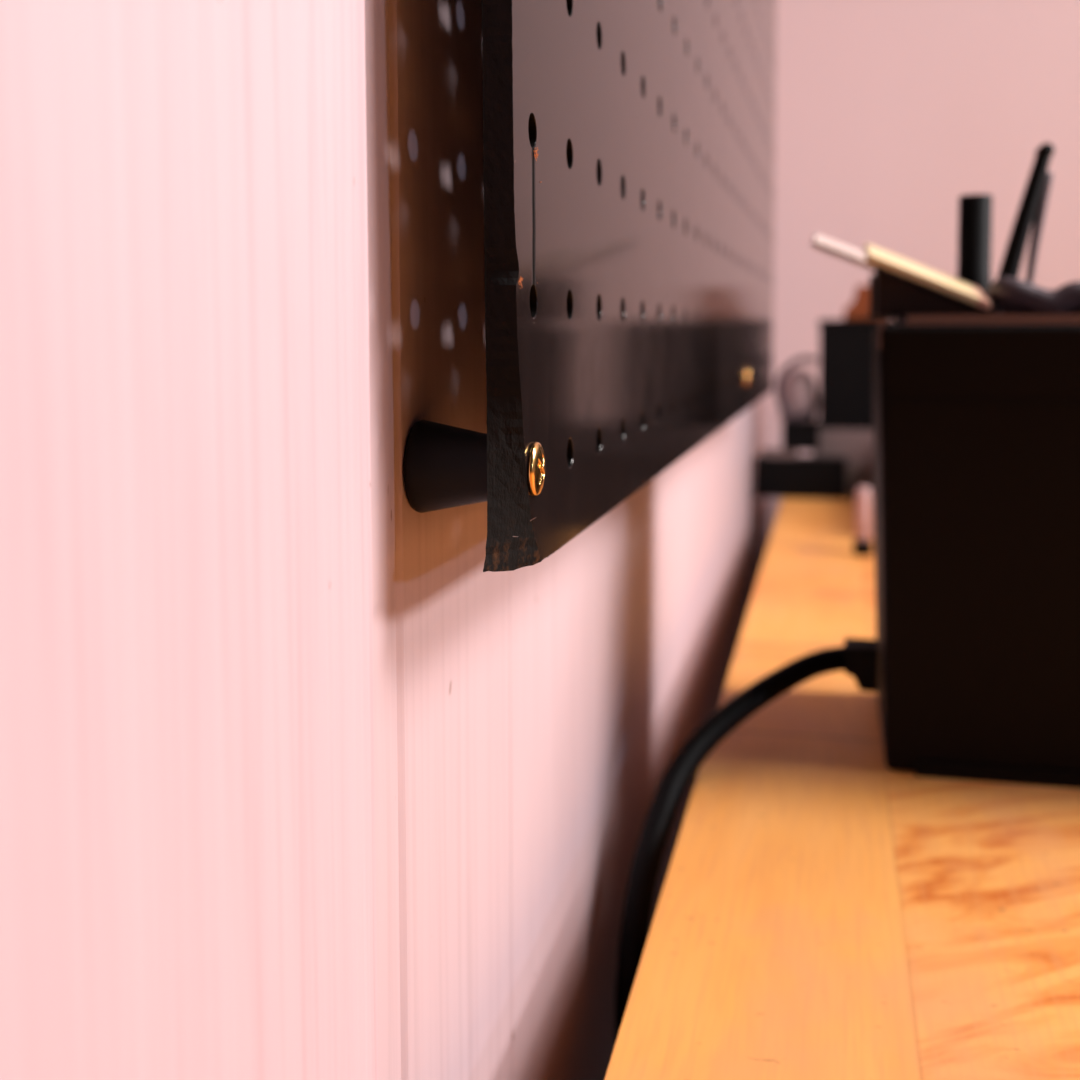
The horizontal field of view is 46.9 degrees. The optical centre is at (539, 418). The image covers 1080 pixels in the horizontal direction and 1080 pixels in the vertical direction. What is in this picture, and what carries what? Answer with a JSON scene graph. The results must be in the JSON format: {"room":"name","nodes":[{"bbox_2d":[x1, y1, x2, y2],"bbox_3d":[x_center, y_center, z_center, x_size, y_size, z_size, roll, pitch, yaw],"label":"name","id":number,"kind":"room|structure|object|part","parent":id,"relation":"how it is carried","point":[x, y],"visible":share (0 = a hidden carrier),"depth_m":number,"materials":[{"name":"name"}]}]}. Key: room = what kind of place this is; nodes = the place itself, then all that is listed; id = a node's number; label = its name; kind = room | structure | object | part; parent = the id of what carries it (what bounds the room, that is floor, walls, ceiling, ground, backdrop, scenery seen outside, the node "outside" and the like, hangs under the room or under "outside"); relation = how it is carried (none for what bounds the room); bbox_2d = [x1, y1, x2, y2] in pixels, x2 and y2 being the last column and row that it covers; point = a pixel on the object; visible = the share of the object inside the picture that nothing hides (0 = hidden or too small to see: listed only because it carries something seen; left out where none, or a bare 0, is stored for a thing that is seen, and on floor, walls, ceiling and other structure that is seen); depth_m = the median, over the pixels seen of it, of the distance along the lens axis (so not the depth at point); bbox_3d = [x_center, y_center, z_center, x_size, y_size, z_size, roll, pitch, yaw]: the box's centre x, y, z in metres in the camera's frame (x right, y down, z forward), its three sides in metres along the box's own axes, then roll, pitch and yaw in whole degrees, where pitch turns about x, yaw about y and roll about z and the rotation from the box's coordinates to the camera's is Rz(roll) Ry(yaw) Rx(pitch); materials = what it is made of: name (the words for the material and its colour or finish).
{"room":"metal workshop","nodes":[
{"label":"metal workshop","id":0,"kind":"room"},
{"bbox_2d":[364,0,770,1079],"bbox_3d":[0.023,-0.349,0.397,0.020,2.400,1.830,1,4,13],"label":"wall","id":1,"kind":"structure","parent":0,"point":[529,721],"depth_m":0.23,"materials":[{"name":"paint"}]},
{"bbox_2d":[0,0,377,1079],"bbox_3d":[-0.095,-0.310,-0.150,0.004,2.400,0.607,1,4,13],"label":"trim","id":2,"kind":"structure","parent":1,"relation":"attached to","point":[188,852],"depth_m":0.12,"materials":[{"name":"white wood"}]},
{"bbox_2d":[403,420,486,512],"bbox_3d":[-0.012,0.007,0.193,0.014,0.014,0.014,1,4,13],"label":"spacer","id":3,"kind":"object","parent":1,"relation":"attached to","point":[445,466],"visible":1,"depth_m":0.19,"materials":[{"name":"black plastic"}]},
{"bbox_2d":[482,0,775,571],"bbox_3d":[0.067,-0.151,0.462,0.006,0.308,0.604,1,4,14],"label":"pegboard","id":4,"kind":"object","parent":1,"relation":"attached to","point":[629,145],"visible":1,"depth_m":0.25,"materials":[{"name":"black metal"}]},
{"bbox_2d":[528,442,544,495],"bbox_3d":[-0.011,0.007,0.192,0.023,0.008,0.008,1,4,14],"label":"screw","id":5,"kind":"object","parent":4,"relation":"attached to","point":[536,461],"visible":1,"depth_m":0.19,"materials":[{"name":"gold metal"}]},
{"bbox_2d":[745,368,748,385],"bbox_3d":[0.084,-0.019,0.573,0.023,0.008,0.008,1,4,14],"label":"screw","id":6,"kind":"object","parent":4,"relation":"attached to","point":[747,370],"visible":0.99,"depth_m":0.57,"materials":[{"name":"gold metal"}]},
{"bbox_2d":[770,0,1079,536],"bbox_3d":[1.534,-0.396,1.006,2.683,2.400,0.050,1,4,13],"label":"wall","id":7,"kind":"structure","parent":0,"point":[888,113],"depth_m":1.26,"materials":[{"name":"paint"}]},
{"bbox_3d":[1.226,0.920,-0.234,2.683,0.050,2.780,1,4,13],"label":"floor","id":8,"kind":"structure","parent":0,"visible":0},
{"bbox_2d":[604,448,1079,1079],"bbox_3d":[0.381,0.457,0.421,0.679,0.787,1.630,1,4,13],"label":"workbench","id":9,"kind":"object","parent":8,"relation":"on","point":[825,910],"depth_m":0.29,"materials":[{"name":"brown wood"}]},
{"bbox_2d":[761,448,797,457],"bbox_3d":[0.189,0.027,0.983,0.028,0.006,0.017,1,4,13],"label":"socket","id":10,"kind":"object","parent":9,"relation":"attached to","point":[765,452],"depth_m":0.97,"materials":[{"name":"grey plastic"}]},
{"bbox_3d":[0.205,0.043,0.980,0.070,0.037,0.023,1,4,13],"label":"power strip","id":11,"kind":"part","parent":9,"relation":"part of","materials":[{"name":"black plastic"}]},
{"bbox_2d":[782,420,818,450],"bbox_3d":[0.205,0.013,0.978,0.028,0.022,0.018,1,4,13],"label":"power adapter","id":12,"kind":"object","parent":9,"relation":"on","point":[796,435],"visible":1,"depth_m":0.97,"materials":[{"name":"black plastic"}]},
{"bbox_2d":[775,356,817,420],"bbox_3d":[0.204,-0.024,0.990,0.033,0.053,0.011,1,4,13],"label":"cable","id":13,"kind":"object","parent":12,"relation":"attached to","point":[778,384],"visible":1,"depth_m":0.99,"materials":[{"name":"grey rubber"}]},
{"bbox_2d":[779,368,818,420],"bbox_3d":[0.210,-0.017,1.012,0.032,0.048,0.032,1,4,13],"label":"headphones","id":14,"kind":"object","parent":12,"relation":"on","point":[799,390],"visible":0.71,"depth_m":1.00,"materials":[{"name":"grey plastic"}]},
{"bbox_2d":[813,429,873,495],"bbox_3d":[0.250,0.033,1.012,0.054,0.052,0.051,1,4,13],"label":"block","id":15,"kind":"object","parent":9,"relation":"on","point":[856,445],"visible":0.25,"depth_m":0.99,"materials":[{"name":"plastic"}]},
{"bbox_2d":[819,319,893,428],"bbox_3d":[0.289,-0.036,0.998,0.128,0.086,0.052,1,4,13],"label":"storage box","id":16,"kind":"object","parent":15,"relation":"on","point":[845,371],"visible":0.32,"depth_m":0.98,"materials":[{"name":"black plastic"}]},
{"bbox_3d":[0.288,-0.076,0.996,0.128,0.006,0.052,1,4,13],"label":"lid","id":17,"kind":"part","parent":16,"relation":"part of","materials":[{"name":"black plastic"}]},
{"bbox_2d":[844,285,890,318],"bbox_3d":[0.262,-0.093,0.998,0.036,0.027,0.032,1,4,13],"label":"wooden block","id":18,"kind":"object","parent":16,"relation":"on","point":[859,308],"visible":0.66,"depth_m":0.98,"materials":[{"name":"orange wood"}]},
{"bbox_3d":[0.244,0.047,0.989,0.046,0.017,0.001,1,4,13],"label":"panel","id":19,"kind":"part","parent":15,"relation":"part of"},
{"bbox_2d":[614,314,1079,1046],"bbox_3d":[0.161,0.371,0.384,0.258,0.805,0.141,1,4,13],"label":"speaker","id":20,"kind":"object","parent":9,"relation":"on","point":[972,664],"visible":0.95,"depth_m":0.36,"materials":[{"name":"black plastic"}]},
{"bbox_3d":[0.058,0.424,0.391,0.111,0.700,0.020,-4,5,-42],"label":"power cord","id":21,"kind":"part","parent":20,"relation":"part of","materials":[{"name":"black rubber"}]},
{"bbox_2d":[869,265,988,317],"bbox_3d":[0.125,-0.042,0.404,0.034,0.019,0.056,1,4,13],"label":"stand","id":22,"kind":"object","parent":20,"relation":"on","point":[891,294],"visible":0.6,"depth_m":0.38,"materials":[{"name":"brown wood"}]},
{"bbox_2d":[812,234,874,270],"bbox_3d":[0.107,-0.056,0.425,0.028,0.018,0.026,1,4,13],"label":"bar","id":23,"kind":"object","parent":22,"relation":"on","point":[819,242],"visible":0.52,"depth_m":0.41,"materials":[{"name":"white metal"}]},
{"bbox_2d":[864,243,990,309],"bbox_3d":[0.121,-0.045,0.391,0.036,0.022,0.033,1,4,13],"label":"bar","id":24,"kind":"object","parent":22,"relation":"on","point":[937,280],"visible":1,"depth_m":0.38,"materials":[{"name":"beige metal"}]},
{"bbox_2d":[957,194,992,294],"bbox_3d":[0.145,-0.054,0.416,0.011,0.040,0.011,1,4,13],"label":"tube","id":25,"kind":"object","parent":20,"relation":"on","point":[975,210],"visible":0.73,"depth_m":0.41,"materials":[{"name":"plastic"}]},
{"bbox_3d":[0.202,-0.030,0.377,0.178,0.003,0.078,1,4,13],"label":"lid","id":26,"kind":"part","parent":20,"relation":"part of","materials":[{"name":"black plastic"}]},
{"bbox_2d":[997,143,1054,283],"bbox_3d":[0.153,-0.061,0.397,0.019,0.053,0.009,0,4,6],"label":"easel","id":27,"kind":"object","parent":20,"relation":"on","point":[1033,204],"visible":0.82,"depth_m":0.39,"materials":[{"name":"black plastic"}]},
{"bbox_3d":[0.160,-0.057,0.399,0.008,0.044,0.004,3,5,39],"label":"leg","id":28,"kind":"part","parent":27,"relation":"part of","materials":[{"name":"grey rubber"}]},
{"bbox_2d":[985,276,1079,313],"bbox_3d":[0.164,-0.037,0.385,0.050,0.013,0.034,1,4,13],"label":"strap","id":29,"kind":"object","parent":20,"relation":"on","point":[1006,295],"visible":0.89,"depth_m":0.37,"materials":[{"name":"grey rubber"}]},
{"bbox_2d":[853,486,872,555],"bbox_3d":[0.188,0.059,0.724,0.011,0.040,0.011,1,4,13],"label":"marker pen","id":30,"kind":"object","parent":9,"relation":"on","point":[862,543],"visible":1,"depth_m":0.72,"materials":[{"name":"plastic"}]}
]}

